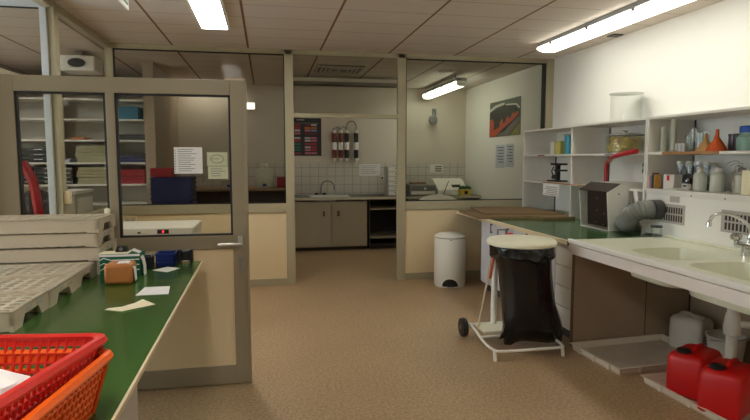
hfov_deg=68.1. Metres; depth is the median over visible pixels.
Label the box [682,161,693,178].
flask
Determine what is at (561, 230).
countertop
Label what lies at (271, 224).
wall partition
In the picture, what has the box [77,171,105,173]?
folder
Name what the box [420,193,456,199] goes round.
device
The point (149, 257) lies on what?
pot
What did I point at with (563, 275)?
base cabinet
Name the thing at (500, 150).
print
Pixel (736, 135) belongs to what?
jar
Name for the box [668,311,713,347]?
jerrycan
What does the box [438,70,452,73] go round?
smoke detector
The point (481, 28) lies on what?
ceiling
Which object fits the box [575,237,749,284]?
countertop
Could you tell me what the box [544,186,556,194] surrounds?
print
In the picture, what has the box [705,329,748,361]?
bucket
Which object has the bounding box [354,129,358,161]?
cartridge
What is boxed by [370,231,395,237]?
shelf
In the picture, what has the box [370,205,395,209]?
shelf
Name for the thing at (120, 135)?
flat tray
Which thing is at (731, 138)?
jar
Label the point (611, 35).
ceiling sensor
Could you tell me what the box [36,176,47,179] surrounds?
file box
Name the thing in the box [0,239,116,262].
tray
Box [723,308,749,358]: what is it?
drain pipe
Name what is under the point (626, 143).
pasta jar
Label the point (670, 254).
basin
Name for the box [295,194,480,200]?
countertop
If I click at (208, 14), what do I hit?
recessed light
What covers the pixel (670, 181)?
box
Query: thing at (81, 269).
tray
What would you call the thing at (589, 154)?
wall shelf
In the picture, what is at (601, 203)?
box
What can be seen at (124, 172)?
crate
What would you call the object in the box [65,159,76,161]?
folder
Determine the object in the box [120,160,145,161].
flat tray
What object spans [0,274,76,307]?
tray
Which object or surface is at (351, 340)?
floor
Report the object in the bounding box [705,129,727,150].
funnel
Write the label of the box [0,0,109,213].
window frame
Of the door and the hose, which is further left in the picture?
the door
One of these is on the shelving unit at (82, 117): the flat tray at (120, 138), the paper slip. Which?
the flat tray at (120, 138)
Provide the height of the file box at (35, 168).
0.052 m
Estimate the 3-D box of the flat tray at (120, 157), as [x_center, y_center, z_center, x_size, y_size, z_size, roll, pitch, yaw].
[-3.337,-0.716,7.649,0.380,0.036,0.320,-1,5,-11]
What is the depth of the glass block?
4.42 m
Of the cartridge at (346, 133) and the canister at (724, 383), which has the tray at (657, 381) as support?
the canister at (724, 383)
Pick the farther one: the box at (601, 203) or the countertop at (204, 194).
the countertop at (204, 194)
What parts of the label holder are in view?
post, post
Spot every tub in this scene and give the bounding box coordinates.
[119,106,142,118]
[458,185,471,195]
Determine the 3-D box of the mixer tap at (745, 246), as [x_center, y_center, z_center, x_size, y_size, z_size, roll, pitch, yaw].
[2.310,0.158,3.581,0.284,0.285,0.217,-1,5,-11]
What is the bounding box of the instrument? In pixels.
[431,178,464,194]
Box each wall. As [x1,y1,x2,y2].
[18,84,465,194]
[142,61,179,203]
[465,0,749,211]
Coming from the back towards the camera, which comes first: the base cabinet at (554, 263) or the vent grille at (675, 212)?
the base cabinet at (554, 263)
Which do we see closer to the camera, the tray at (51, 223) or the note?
the tray at (51, 223)
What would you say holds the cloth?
in the basket at (63, 370)
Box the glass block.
[650,225,662,227]
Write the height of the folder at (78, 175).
0.041 m
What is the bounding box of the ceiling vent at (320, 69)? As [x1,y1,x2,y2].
[314,64,364,74]
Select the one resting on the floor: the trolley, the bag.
the trolley
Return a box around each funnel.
[695,133,709,150]
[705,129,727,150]
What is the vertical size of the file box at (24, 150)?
0.060 m
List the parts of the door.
panel, handle, raised trim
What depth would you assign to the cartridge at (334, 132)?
9.64 m
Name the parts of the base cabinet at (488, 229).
door, door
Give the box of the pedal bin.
[434,231,465,287]
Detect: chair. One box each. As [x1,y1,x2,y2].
[22,160,43,214]
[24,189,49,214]
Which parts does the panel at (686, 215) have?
trim rail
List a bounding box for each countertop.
[196,186,284,202]
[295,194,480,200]
[455,209,661,245]
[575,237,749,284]
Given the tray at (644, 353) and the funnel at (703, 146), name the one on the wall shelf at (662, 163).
the funnel at (703, 146)
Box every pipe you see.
[604,149,638,180]
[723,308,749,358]
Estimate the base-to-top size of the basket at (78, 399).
0.156 m
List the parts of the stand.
arm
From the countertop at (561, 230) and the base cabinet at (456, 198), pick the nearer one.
the countertop at (561, 230)
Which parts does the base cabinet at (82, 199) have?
door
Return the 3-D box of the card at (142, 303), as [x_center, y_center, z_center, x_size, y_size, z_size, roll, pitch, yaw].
[-1.060,0.415,2.406,0.097,0.014,0.187,5,7,43]
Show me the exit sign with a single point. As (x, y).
(124, 3)
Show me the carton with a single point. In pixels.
(105, 257)
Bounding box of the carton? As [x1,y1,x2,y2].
[98,248,146,277]
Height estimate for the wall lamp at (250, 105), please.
0.120 m
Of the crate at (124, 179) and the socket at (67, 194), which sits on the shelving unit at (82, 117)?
the crate at (124, 179)
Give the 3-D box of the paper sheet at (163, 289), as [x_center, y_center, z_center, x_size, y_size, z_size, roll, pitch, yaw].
[-1.070,0.393,2.705,0.147,0.001,0.172,-1,5,-11]
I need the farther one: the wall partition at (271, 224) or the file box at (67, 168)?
the file box at (67, 168)
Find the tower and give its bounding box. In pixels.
[384,166,395,195]
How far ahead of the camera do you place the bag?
4.23 m
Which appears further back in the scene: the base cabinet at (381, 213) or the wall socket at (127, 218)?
the base cabinet at (381, 213)
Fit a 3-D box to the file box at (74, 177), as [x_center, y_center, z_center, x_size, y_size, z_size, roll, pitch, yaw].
[-4.141,-0.439,7.514,0.190,0.052,0.324,-1,5,-11]
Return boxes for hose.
[615,200,665,231]
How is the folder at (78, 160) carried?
on the shelving unit at (82, 117)
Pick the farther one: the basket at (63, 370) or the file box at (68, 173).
the file box at (68, 173)
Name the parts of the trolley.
pedal rod, red rod, frame, lid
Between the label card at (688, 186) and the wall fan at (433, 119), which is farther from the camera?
the wall fan at (433, 119)
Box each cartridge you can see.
[332,128,336,161]
[338,128,342,161]
[344,128,348,161]
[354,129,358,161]
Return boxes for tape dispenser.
[115,245,128,251]
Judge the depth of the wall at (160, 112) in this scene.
7.51 m
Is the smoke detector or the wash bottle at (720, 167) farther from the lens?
the smoke detector
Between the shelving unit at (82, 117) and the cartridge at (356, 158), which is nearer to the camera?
the shelving unit at (82, 117)
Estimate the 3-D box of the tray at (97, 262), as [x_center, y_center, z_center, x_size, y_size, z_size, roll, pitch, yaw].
[-1.880,0.312,3.187,0.662,0.076,0.342,-1,5,-11]
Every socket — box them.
[64,191,71,203]
[125,215,136,220]
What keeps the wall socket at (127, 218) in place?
attached to the wall partition at (271, 224)
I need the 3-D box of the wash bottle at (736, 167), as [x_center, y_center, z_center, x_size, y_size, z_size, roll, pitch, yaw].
[2.711,-0.252,4.159,0.088,0.235,0.112,-1,5,-11]
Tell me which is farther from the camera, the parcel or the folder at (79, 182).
the folder at (79, 182)
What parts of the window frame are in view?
head rail, head rail, post, post, head rail, sill rail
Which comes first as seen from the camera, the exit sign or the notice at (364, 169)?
the exit sign
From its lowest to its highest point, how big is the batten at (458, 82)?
0.200 m
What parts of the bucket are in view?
handle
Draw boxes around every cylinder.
[658,127,666,151]
[667,119,676,151]
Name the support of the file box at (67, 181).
on the shelving unit at (82, 117)
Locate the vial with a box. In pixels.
[681,143,685,151]
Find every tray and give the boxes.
[0,213,115,233]
[0,227,114,248]
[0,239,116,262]
[0,259,99,274]
[0,262,96,287]
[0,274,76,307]
[0,291,48,332]
[119,134,144,137]
[119,137,144,139]
[120,154,144,156]
[120,157,145,158]
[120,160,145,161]
[409,182,425,183]
[475,322,502,333]
[570,334,675,374]
[640,372,749,419]
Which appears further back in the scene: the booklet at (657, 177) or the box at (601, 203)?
the box at (601, 203)
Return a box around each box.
[21,148,45,152]
[22,153,46,157]
[22,158,46,161]
[34,167,46,170]
[34,171,47,175]
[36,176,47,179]
[38,180,47,184]
[66,167,79,170]
[66,171,76,175]
[66,175,80,179]
[66,180,77,183]
[277,177,284,187]
[579,181,642,230]
[663,174,681,188]
[741,170,749,194]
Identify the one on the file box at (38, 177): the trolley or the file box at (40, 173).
the file box at (40, 173)
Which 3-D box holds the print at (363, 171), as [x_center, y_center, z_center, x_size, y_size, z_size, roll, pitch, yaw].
[-0.104,-0.720,9.885,0.300,0.138,0.001,-1,5,-11]
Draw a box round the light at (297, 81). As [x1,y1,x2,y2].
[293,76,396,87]
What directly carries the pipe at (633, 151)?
attached to the wall shelf at (589, 154)
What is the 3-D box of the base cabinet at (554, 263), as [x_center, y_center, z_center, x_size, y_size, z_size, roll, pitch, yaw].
[2.023,0.611,5.248,1.204,0.823,0.828,-1,5,-11]
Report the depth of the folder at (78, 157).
7.40 m
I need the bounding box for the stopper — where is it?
[104,208,109,213]
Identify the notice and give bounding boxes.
[174,147,202,173]
[207,152,227,165]
[208,166,227,178]
[359,164,379,175]
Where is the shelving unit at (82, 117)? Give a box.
[19,97,146,209]
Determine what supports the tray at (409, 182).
on the recorder
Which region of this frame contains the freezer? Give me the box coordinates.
[123,220,201,234]
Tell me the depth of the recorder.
9.49 m
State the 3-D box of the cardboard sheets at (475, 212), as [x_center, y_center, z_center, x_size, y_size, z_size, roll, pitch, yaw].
[1.517,0.032,6.369,1.010,0.046,1.180,-1,5,-11]
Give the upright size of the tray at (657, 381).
0.050 m
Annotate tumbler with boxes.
[564,134,570,153]
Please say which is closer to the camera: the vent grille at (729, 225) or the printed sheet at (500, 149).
the vent grille at (729, 225)
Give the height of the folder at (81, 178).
0.041 m
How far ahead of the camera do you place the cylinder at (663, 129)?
4.61 m
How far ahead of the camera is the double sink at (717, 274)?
3.51 m
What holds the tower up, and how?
on the countertop at (352, 196)
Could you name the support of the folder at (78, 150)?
on the folder at (76, 153)
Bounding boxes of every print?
[174,149,195,171]
[361,169,376,173]
[497,147,503,162]
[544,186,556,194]
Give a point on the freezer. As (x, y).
(174, 226)
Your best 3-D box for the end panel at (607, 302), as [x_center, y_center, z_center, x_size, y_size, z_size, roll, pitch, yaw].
[2.095,0.677,4.531,1.060,0.823,0.037,-1,5,-11]
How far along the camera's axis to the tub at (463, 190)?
9.48 m
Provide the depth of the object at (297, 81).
8.47 m
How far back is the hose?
4.53 m
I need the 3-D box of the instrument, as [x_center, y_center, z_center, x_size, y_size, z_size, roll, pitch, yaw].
[1.300,-0.411,9.769,0.540,0.280,0.430,-1,5,-11]
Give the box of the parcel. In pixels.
[104,260,136,284]
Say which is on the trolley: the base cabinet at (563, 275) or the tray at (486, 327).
the tray at (486, 327)
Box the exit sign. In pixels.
[118,0,128,10]
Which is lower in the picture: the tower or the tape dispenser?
the tape dispenser
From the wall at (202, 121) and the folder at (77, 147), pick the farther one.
the wall at (202, 121)
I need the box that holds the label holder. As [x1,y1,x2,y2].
[177,248,193,262]
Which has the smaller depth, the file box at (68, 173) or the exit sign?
the exit sign
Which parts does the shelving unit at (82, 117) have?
shelf, shelf, shelf, shelf, shelf, shelf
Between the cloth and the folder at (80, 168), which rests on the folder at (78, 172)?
the folder at (80, 168)
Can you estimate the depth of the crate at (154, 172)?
6.70 m
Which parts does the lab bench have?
door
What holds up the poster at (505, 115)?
attached to the wall at (698, 60)
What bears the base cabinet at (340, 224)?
on the floor
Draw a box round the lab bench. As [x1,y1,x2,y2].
[0,261,202,419]
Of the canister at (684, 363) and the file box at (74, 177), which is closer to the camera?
the canister at (684, 363)
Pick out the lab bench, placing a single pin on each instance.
(133, 335)
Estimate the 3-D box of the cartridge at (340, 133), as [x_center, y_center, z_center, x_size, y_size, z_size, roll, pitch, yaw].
[-0.598,-1.135,9.702,0.086,0.575,0.103,-1,5,-11]
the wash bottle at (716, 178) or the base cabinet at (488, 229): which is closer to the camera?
the wash bottle at (716, 178)
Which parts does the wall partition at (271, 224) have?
post, sill rail, panel, rail, post, head rail, post, rail, panel, sill rail, post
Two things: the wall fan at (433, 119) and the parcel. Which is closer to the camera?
the parcel
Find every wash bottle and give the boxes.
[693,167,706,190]
[706,163,724,191]
[720,167,725,191]
[727,161,741,191]
[730,163,746,193]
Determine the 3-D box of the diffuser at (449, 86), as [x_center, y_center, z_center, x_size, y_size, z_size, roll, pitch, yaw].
[1.093,-1.919,8.941,0.170,0.075,1.740,-1,5,-11]
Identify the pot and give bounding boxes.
[145,253,154,268]
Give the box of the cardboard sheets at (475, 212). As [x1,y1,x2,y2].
[459,207,574,219]
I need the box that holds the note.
[543,183,558,196]
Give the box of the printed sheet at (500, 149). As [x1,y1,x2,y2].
[495,145,504,167]
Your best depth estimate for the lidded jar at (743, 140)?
3.92 m
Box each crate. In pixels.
[121,169,145,175]
[121,176,145,183]
[149,176,196,203]
[150,168,176,176]
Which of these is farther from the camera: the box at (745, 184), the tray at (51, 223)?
the box at (745, 184)
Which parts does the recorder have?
panel, drawer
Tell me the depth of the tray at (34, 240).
3.03 m
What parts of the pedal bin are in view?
lid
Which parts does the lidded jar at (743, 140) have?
lid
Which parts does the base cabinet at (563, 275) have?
drawer, drawer, drawer, drawer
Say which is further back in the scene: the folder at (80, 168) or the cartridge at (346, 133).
the cartridge at (346, 133)
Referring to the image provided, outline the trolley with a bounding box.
[458,229,564,361]
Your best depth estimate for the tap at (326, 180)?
9.51 m
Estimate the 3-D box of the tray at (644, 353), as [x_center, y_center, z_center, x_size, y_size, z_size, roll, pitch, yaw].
[2.035,1.091,4.224,0.880,0.055,0.580,-1,5,-15]
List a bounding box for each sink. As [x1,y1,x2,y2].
[308,195,349,201]
[568,235,749,314]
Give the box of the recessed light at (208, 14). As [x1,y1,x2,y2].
[186,0,229,29]
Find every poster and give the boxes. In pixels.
[294,118,320,155]
[489,96,520,137]
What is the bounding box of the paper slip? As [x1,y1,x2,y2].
[153,267,178,271]
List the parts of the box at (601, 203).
plate, smoked panel, plate, plate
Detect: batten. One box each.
[422,75,467,98]
[536,0,694,52]
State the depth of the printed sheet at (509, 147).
8.33 m
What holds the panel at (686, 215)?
on the double sink at (717, 274)
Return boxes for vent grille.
[659,203,684,224]
[720,210,749,235]
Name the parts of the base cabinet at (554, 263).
door, door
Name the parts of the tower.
drawer, drawer, drawer, drawer, drawer, drawer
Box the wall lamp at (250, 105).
[247,102,254,109]
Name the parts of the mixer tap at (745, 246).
handle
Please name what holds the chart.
attached to the wall at (202, 121)
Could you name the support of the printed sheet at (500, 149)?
attached to the wall at (698, 60)
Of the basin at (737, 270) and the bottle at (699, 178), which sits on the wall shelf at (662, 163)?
the bottle at (699, 178)
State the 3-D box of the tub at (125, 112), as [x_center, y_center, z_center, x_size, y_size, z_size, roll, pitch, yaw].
[-3.337,-1.315,7.594,0.240,0.170,0.320,-1,5,-11]
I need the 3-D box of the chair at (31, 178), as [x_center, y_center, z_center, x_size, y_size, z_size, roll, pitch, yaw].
[-3.153,0.287,5.137,0.195,1.488,0.080,-1,5,-11]
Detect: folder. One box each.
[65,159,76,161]
[71,137,91,139]
[75,152,104,155]
[76,146,104,148]
[76,156,104,158]
[77,149,104,152]
[77,159,105,161]
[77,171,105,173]
[77,174,105,176]
[78,167,105,170]
[78,177,105,180]
[78,181,106,183]
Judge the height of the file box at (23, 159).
0.060 m
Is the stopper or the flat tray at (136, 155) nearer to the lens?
the stopper
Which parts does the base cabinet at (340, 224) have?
door, door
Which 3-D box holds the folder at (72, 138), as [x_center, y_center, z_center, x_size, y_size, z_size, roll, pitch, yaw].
[-3.965,-0.963,7.503,0.160,0.035,0.320,-1,5,-11]
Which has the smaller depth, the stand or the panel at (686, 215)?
the panel at (686, 215)
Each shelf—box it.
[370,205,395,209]
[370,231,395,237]
[522,117,649,233]
[645,106,749,198]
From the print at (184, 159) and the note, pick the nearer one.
the print at (184, 159)
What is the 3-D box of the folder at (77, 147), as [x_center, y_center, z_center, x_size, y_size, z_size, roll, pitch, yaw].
[-3.793,-0.850,7.547,0.400,0.041,0.320,-1,5,-11]
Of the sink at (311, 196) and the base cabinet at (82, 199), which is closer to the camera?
the base cabinet at (82, 199)
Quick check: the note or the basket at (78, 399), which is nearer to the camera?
the basket at (78, 399)
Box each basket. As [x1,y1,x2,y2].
[0,333,107,419]
[0,348,113,419]
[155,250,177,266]
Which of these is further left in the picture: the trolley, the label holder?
the label holder
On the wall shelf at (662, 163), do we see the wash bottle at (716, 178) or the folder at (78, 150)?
the wash bottle at (716, 178)
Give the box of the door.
[0,74,251,390]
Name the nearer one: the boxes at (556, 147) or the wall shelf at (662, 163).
the wall shelf at (662, 163)
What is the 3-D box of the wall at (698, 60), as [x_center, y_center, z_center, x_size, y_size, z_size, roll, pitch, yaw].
[2.810,-0.308,4.693,0.120,2.755,11.350,-1,5,-11]
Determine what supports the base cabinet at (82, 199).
on the floor
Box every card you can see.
[105,299,154,311]
[682,184,690,189]
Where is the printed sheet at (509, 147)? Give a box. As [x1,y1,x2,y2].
[505,143,513,166]
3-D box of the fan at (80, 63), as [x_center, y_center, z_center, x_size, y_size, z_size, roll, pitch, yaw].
[-3.485,-1.748,6.589,0.380,0.235,0.370,-1,5,-11]
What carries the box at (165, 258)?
on the lab bench
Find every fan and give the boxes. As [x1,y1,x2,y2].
[60,52,102,74]
[429,109,437,124]
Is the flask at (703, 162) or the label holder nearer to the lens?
the label holder
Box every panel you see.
[569,254,688,346]
[633,190,749,247]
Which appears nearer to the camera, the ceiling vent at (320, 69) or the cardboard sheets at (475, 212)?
the cardboard sheets at (475, 212)
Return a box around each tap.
[315,180,334,194]
[706,212,749,255]
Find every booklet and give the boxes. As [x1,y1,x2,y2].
[652,173,658,188]
[653,174,660,188]
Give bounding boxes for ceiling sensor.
[607,34,622,37]
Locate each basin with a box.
[624,247,736,287]
[676,261,749,314]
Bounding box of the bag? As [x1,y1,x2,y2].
[489,245,562,344]
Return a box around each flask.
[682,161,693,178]
[702,161,710,164]
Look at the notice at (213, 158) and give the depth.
3.58 m
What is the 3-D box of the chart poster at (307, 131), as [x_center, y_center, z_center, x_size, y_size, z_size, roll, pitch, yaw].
[-1.207,-1.266,9.619,0.552,0.650,0.006,-1,5,-11]
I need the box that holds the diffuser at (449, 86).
[423,81,463,98]
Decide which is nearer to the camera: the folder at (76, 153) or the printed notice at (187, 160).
the printed notice at (187, 160)
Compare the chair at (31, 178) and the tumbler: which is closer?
the chair at (31, 178)
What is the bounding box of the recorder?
[406,183,435,195]
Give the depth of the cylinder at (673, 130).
4.59 m
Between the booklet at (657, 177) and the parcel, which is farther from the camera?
the booklet at (657, 177)
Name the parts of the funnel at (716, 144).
spout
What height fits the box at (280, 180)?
0.170 m
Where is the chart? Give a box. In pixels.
[430,164,442,172]
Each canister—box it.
[255,163,273,187]
[666,343,722,400]
[697,358,749,419]
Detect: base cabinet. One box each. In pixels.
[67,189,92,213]
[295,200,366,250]
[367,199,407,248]
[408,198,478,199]
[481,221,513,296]
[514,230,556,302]
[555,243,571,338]
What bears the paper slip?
on the lab bench
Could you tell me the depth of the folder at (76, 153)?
7.39 m
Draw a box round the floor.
[137,246,711,419]
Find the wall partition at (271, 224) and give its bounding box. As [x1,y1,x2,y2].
[104,43,553,286]
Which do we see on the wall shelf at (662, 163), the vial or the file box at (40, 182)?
the vial
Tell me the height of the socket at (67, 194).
0.105 m
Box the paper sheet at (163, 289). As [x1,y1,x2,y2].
[135,286,169,295]
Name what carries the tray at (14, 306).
on the lab bench
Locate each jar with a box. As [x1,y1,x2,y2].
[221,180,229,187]
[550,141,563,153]
[607,136,642,152]
[728,134,734,150]
[734,133,739,150]
[736,125,749,150]
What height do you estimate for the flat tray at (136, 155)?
0.036 m
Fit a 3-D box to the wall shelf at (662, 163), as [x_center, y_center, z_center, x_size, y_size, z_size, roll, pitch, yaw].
[2.719,-0.383,3.668,0.444,0.628,2.195,-1,5,-11]
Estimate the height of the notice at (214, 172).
0.081 m
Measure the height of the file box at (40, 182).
0.052 m
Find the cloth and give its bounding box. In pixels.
[0,369,37,418]
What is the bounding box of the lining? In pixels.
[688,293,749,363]
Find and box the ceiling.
[0,0,723,89]
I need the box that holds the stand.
[547,163,567,181]
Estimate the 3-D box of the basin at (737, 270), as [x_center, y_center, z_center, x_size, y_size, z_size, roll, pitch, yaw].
[2.113,0.441,3.106,0.480,0.190,0.626,-1,5,-11]
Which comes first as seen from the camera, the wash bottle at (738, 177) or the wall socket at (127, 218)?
the wash bottle at (738, 177)
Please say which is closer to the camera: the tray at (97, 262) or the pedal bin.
the tray at (97, 262)
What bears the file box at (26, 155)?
on the file box at (23, 159)
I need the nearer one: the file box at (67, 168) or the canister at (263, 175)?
the file box at (67, 168)
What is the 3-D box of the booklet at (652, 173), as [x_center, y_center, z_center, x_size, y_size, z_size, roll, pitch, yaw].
[2.356,-0.246,4.662,0.055,0.130,0.017,-1,5,-11]
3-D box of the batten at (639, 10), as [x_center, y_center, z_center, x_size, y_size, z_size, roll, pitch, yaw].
[2.135,-1.653,4.790,0.276,0.095,2.640,-1,5,-11]

